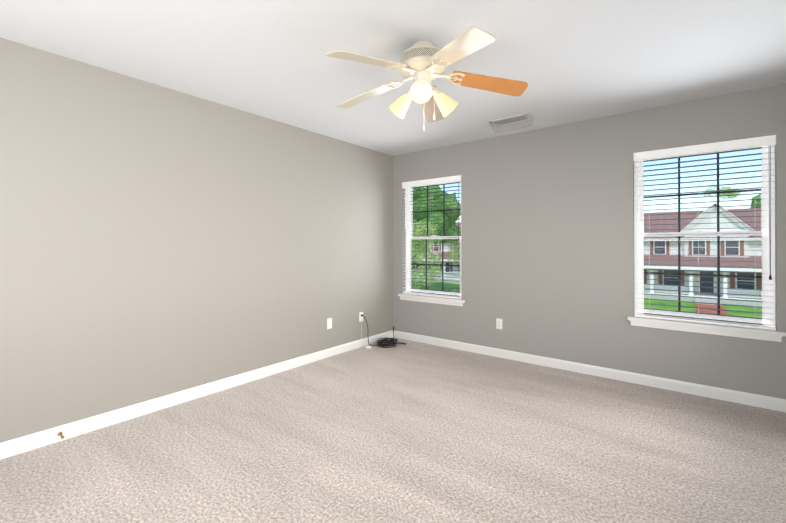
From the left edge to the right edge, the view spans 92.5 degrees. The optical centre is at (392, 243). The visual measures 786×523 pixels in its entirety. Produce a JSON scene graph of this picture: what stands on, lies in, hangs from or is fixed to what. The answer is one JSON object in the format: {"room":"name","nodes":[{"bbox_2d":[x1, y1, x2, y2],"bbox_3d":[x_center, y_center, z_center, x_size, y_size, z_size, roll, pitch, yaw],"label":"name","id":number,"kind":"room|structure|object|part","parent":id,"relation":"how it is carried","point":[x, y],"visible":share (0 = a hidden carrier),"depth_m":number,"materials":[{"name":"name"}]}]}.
{"room":"empty bedroom","nodes":[
{"label":"empty bedroom","id":0,"kind":"room"},
{"bbox_2d":[0,37,392,442],"bbox_3d":[-1.506,0.028,3.288,0.160,2.440,4.990,0,0,38],"label":"wall","id":1,"kind":"structure","parent":0,"point":[156,241],"depth_m":2.83,"materials":[{"name":"grey paint"}]},
{"bbox_2d":[0,330,391,459],"bbox_3d":[-1.438,1.202,3.231,0.013,0.092,4.670,0,0,38],"label":"baseboard","id":2,"kind":"structure","parent":1,"relation":"attached to","point":[16,446],"depth_m":2.81,"materials":[{"name":"white paint"}]},
{"bbox_2d":[327,318,331,328],"bbox_3d":[-0.704,0.885,4.174,0.008,0.115,0.070,0,0,38],"label":"outlet","id":3,"kind":"object","parent":1,"relation":"attached to","point":[329,323],"visible":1,"depth_m":4.17,"materials":[{"name":"white plastic"}]},
{"bbox_2d":[359,312,362,321],"bbox_3d":[-0.385,0.890,4.581,0.008,0.115,0.070,0,0,38],"label":"outlet","id":4,"kind":"object","parent":1,"relation":"attached to","point":[360,316],"visible":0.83,"depth_m":4.57,"materials":[{"name":"white plastic"}]},
{"bbox_2d":[0,337,785,522],"bbox_3d":[0.046,1.304,2.070,4.100,0.120,4.990,0,0,38],"label":"floor","id":5,"kind":"structure","parent":0,"point":[410,431],"depth_m":2.22,"materials":[{"name":"carpet"}]},
{"bbox_2d":[361,314,405,347],"bbox_3d":[-0.040,1.055,4.693,0.397,0.387,0.628,0,0,38],"label":"extension cord","id":6,"kind":"object","parent":5,"relation":"on","point":[391,342],"visible":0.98,"depth_m":4.60,"materials":[{"name":"black plastic"}]},
{"bbox_2d":[0,0,785,155],"bbox_3d":[0.046,-1.256,2.079,4.100,0.120,4.990,0,0,38],"label":"ceiling","id":7,"kind":"structure","parent":0,"point":[570,61],"depth_m":2.34,"materials":[{"name":"white paint"}]},
{"bbox_2d":[326,26,527,130],"bbox_3d":[0.144,-0.937,2.282,1.209,0.517,1.228,0,0,38],"label":"ceiling fan","id":8,"kind":"object","parent":7,"relation":"hanging from","point":[422,64],"visible":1,"depth_m":2.23,"materials":[{"name":"beige metal"}]},
{"bbox_3d":[-0.130,-0.983,2.014,0.468,0.006,0.140,-11,19,-39],"label":"blade","id":9,"kind":"part","parent":8,"relation":"part of","materials":[{"name":"beige wood"}]},
{"label":"blade","id":10,"kind":"part","parent":8,"relation":"part of","materials":[{"name":"beige wood"}]},
{"bbox_3d":[0.050,-0.863,2.370,0.154,0.148,0.125,0,0,37],"label":"lamp shade","id":11,"kind":"part","parent":8,"relation":"part of","materials":[{"name":"clear glass"}]},
{"bbox_3d":[0.160,-0.864,2.114,0.125,0.148,0.154,0,0,7],"label":"lamp shade","id":12,"kind":"part","parent":8,"relation":"part of","materials":[{"name":"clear glass"}]},
{"bbox_3d":[0.162,-0.879,2.128,0.060,0.085,0.094,0,0,7],"label":"bulb","id":13,"kind":"part","parent":8,"relation":"part of","materials":[{"name":"white glass"}]},
{"bbox_3d":[0.276,-0.980,2.667,0.140,0.006,0.468,-12,-11,12],"label":"blade","id":14,"kind":"part","parent":8,"relation":"part of","materials":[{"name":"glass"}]},
{"bbox_3d":[0.256,-0.922,2.301,0.084,0.062,0.062,0,0,-23],"label":"light arm","id":15,"kind":"part","parent":8,"relation":"part of"},
{"bbox_3d":[0.327,-0.863,2.337,0.154,0.148,0.125,0,0,-23],"label":"lamp shade","id":16,"kind":"part","parent":8,"relation":"part of","materials":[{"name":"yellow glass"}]},
{"label":"blade","id":17,"kind":"part","parent":8,"relation":"part of","materials":[{"name":"beige wood"}]},
{"bbox_3d":[0.582,-0.982,2.303,0.468,0.006,0.140,9,-13,-4],"label":"blade","id":18,"kind":"part","parent":8,"relation":"part of","materials":[{"name":"brown wood"}]},
{"bbox_2d":[489,113,532,132],"bbox_3d":[1.130,-1.152,3.610,0.368,0.079,0.179,0,0,38],"label":"ceiling vent","id":19,"kind":"object","parent":7,"relation":"in","point":[527,117],"visible":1,"depth_m":3.58,"materials":[{"name":"white metal"}]},
{"bbox_2d":[393,83,785,398],"bbox_3d":[1.534,0.030,3.976,3.780,2.440,0.160,0,0,38],"label":"wall","id":20,"kind":"structure","parent":0,"point":[547,241],"depth_m":3.67,"materials":[{"name":"grey paint"}]},
{"bbox_2d":[402,175,460,298],"bbox_3d":[0.509,-0.062,4.772,0.875,1.510,0.160,0,0,38],"label":"window","id":21,"kind":"structure","parent":20,"relation":"in","point":[430,183],"depth_m":4.77,"materials":[{"name":"white plastic"}]},
{"bbox_2d":[405,188,405,228],"bbox_3d":[0.164,-0.468,4.952,0.008,0.548,0.009,0,0,38],"label":"blind wand","id":22,"kind":"object","parent":21,"relation":"hanging from","point":[405,208],"visible":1,"depth_m":4.95,"materials":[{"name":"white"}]},
{"bbox_2d":[409,187,409,292],"bbox_3d":[0.215,-0.061,4.919,0.002,1.410,0.002,0,0,38],"label":"string","id":23,"kind":"object","parent":21,"relation":"hanging from","point":[409,239],"visible":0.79,"depth_m":4.91,"materials":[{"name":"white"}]},
{"bbox_2d":[411,239,459,290],"bbox_3d":[0.528,0.267,4.795,0.737,0.654,0.006,0,0,38],"label":"window grille","id":24,"kind":"object","parent":21,"relation":"attached to","point":[442,264],"depth_m":4.78,"materials":[{"name":"grey"}]},
{"bbox_2d":[412,185,460,236],"bbox_3d":[0.547,-0.421,4.822,0.737,0.654,0.006,0,0,38],"label":"window grille","id":25,"kind":"object","parent":21,"relation":"attached to","point":[444,210],"depth_m":4.75,"materials":[{"name":"grey"}]},
{"bbox_3d":[0.782,-0.233,4.469,0.018,1.026,0.017,0,0,38],"label":"blind cord","id":26,"kind":"part","parent":21,"relation":"part of","materials":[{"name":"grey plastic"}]},
{"bbox_2d":[398,294,464,305],"bbox_3d":[0.481,0.700,4.733,0.965,0.074,0.121,0,0,38],"label":"window sill","id":27,"kind":"structure","parent":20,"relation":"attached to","point":[438,300],"depth_m":4.66,"materials":[{"name":"white paint"}]},
{"bbox_2d":[496,318,501,328],"bbox_3d":[1.172,0.883,4.150,0.070,0.115,0.008,0,0,38],"label":"outlet","id":28,"kind":"object","parent":20,"relation":"attached to","point":[498,323],"visible":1,"depth_m":4.15,"materials":[{"name":"white plastic"}]},
{"bbox_2d":[392,330,785,411],"bbox_3d":[1.481,1.204,3.904,3.720,0.092,0.013,0,0,38],"label":"baseboard","id":29,"kind":"structure","parent":20,"relation":"attached to","point":[778,404],"depth_m":3.45,"materials":[{"name":"white paint"}]},
{"bbox_2d":[633,135,775,329],"bbox_3d":[2.568,-0.068,3.162,0.912,1.510,0.160,0,0,38],"label":"window blind","id":30,"kind":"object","parent":20,"relation":"in","point":[766,146],"depth_m":3.07,"materials":[{"name":"white plastic"}]},
{"bbox_2d":[640,160,640,220],"bbox_3d":[2.208,-0.474,3.353,0.008,0.548,0.009,0,0,38],"label":"blind wand","id":31,"kind":"object","parent":30,"relation":"hanging from","point":[640,190],"visible":1,"depth_m":3.35,"materials":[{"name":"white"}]},
{"bbox_2d":[649,204,649,287],"bbox_3d":[2.259,-0.067,3.319,0.002,1.410,0.002,0,0,38],"label":"string","id":32,"kind":"object","parent":30,"relation":"hanging from","point":[649,204],"depth_m":3.36,"materials":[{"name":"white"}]},
{"bbox_2d":[698,154,698,280],"bbox_3d":[2.527,-0.068,3.110,0.002,1.410,0.002,0,0,38],"label":"string","id":33,"kind":"object","parent":30,"relation":"hanging from","point":[698,237],"depth_m":3.11,"materials":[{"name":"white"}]},
{"bbox_2d":[644,154,760,231],"bbox_3d":[2.606,-0.426,3.212,0.774,0.654,0.006,0,0,38],"label":"window grille","id":34,"kind":"object","parent":30,"relation":"attached to","point":[750,190],"depth_m":3.18,"materials":[{"name":"grey"}]},
{"bbox_2d":[644,236,761,313],"bbox_3d":[2.586,0.262,3.184,0.774,0.654,0.006,0,0,38],"label":"window grille","id":35,"kind":"object","parent":30,"relation":"attached to","point":[718,268],"depth_m":3.11,"materials":[{"name":"grey"}]},
{"bbox_3d":[2.592,-0.082,3.193,0.784,1.352,0.036,0,0,38],"label":"glass","id":36,"kind":"part","parent":30,"relation":"part of","materials":[{"name":"clear glass"}]},
{"bbox_2d":[754,208,755,292],"bbox_3d":[2.795,-0.068,2.900,0.002,1.410,0.002,0,0,38],"label":"string","id":37,"kind":"object","parent":30,"relation":"hanging from","point":[754,208],"depth_m":2.90,"materials":[{"name":"white fabric"}]},
{"bbox_3d":[2.854,-0.239,2.847,0.018,1.026,0.017,0,0,38],"label":"blind cord","id":38,"kind":"part","parent":30,"relation":"part of","materials":[{"name":"white fabric"}]},
{"bbox_2d":[627,316,785,341],"bbox_3d":[2.539,0.694,3.122,1.002,0.074,0.121,0,0,38],"label":"window sill","id":39,"kind":"structure","parent":20,"relation":"attached to","point":[743,332],"depth_m":3.04,"materials":[{"name":"white paint"}]},
{"label":"outside","id":40,"kind":"structure","parent":0,"visible":0},
{"bbox_2d":[411,280,761,317],"bbox_3d":[48.547,4.471,67.104,300.000,0.001,154.000,0,0,38],"label":"lawn","id":41,"kind":"structure","parent":40,"point":[732,313],"depth_m":25.96,"materials":[{"name":"green plant"}]},
{"bbox_2d":[411,220,441,288],"bbox_3d":[0.853,0.934,23.929,5.842,6.823,5.911,0,0,38],"label":"tree","id":42,"kind":"object","parent":41,"relation":"on","point":[420,246],"depth_m":22.58,"materials":[{"name":"green plant"}]},
{"bbox_2d":[411,222,460,282],"bbox_3d":[4.285,0.713,51.121,22.900,7.404,12.650,0,0,38],"label":"house","id":43,"kind":"structure","parent":41,"relation":"on","point":[436,249],"depth_m":44.78,"materials":[{"name":"white"}]},
{"bbox_2d":[413,186,460,243],"bbox_3d":[1.370,-0.497,32.055,9.086,9.733,9.054,0,0,38],"label":"tree","id":44,"kind":"object","parent":41,"relation":"on","point":[440,220],"depth_m":29.72,"materials":[{"name":"green plant"}]},
{"bbox_2d":[447,241,459,269],"bbox_3d":[6.909,1.420,30.699,5.894,5.894,6.157,0,0,38],"label":"tree","id":45,"kind":"object","parent":41,"relation":"on","point":[455,252],"depth_m":31.30,"materials":[{"name":"green plant"}]},
{"bbox_2d":[644,203,761,306],"bbox_3d":[26.284,0.644,31.366,22.900,7.404,12.650,0,0,38],"label":"house","id":46,"kind":"structure","parent":41,"relation":"on","point":[666,251],"depth_m":28.70,"materials":[{"name":"white"}]},
{"bbox_2d":[695,304,727,314],"bbox_3d":[18.747,4.298,22.046,1.500,0.001,12.300,0,0,38],"label":"brick path","id":47,"kind":"structure","parent":41,"relation":"on","point":[710,311],"depth_m":24.66,"materials":[{"name":"red brick"}]},
{"bbox_2d":[704,184,740,199],"bbox_3d":[39.322,-1.453,45.021,3.392,11.718,2.822,0,0,38],"label":"tree","id":48,"kind":"object","parent":41,"relation":"on","point":[726,188],"depth_m":44.67,"materials":[{"name":"green plant"}]},
{"bbox_2d":[750,194,760,207],"bbox_3d":[37.465,-1.811,33.948,7.656,12.362,9.221,0,0,38],"label":"tree","id":49,"kind":"object","parent":41,"relation":"on","point":[757,203],"depth_m":35.59,"materials":[{"name":"green plant"}]}
]}

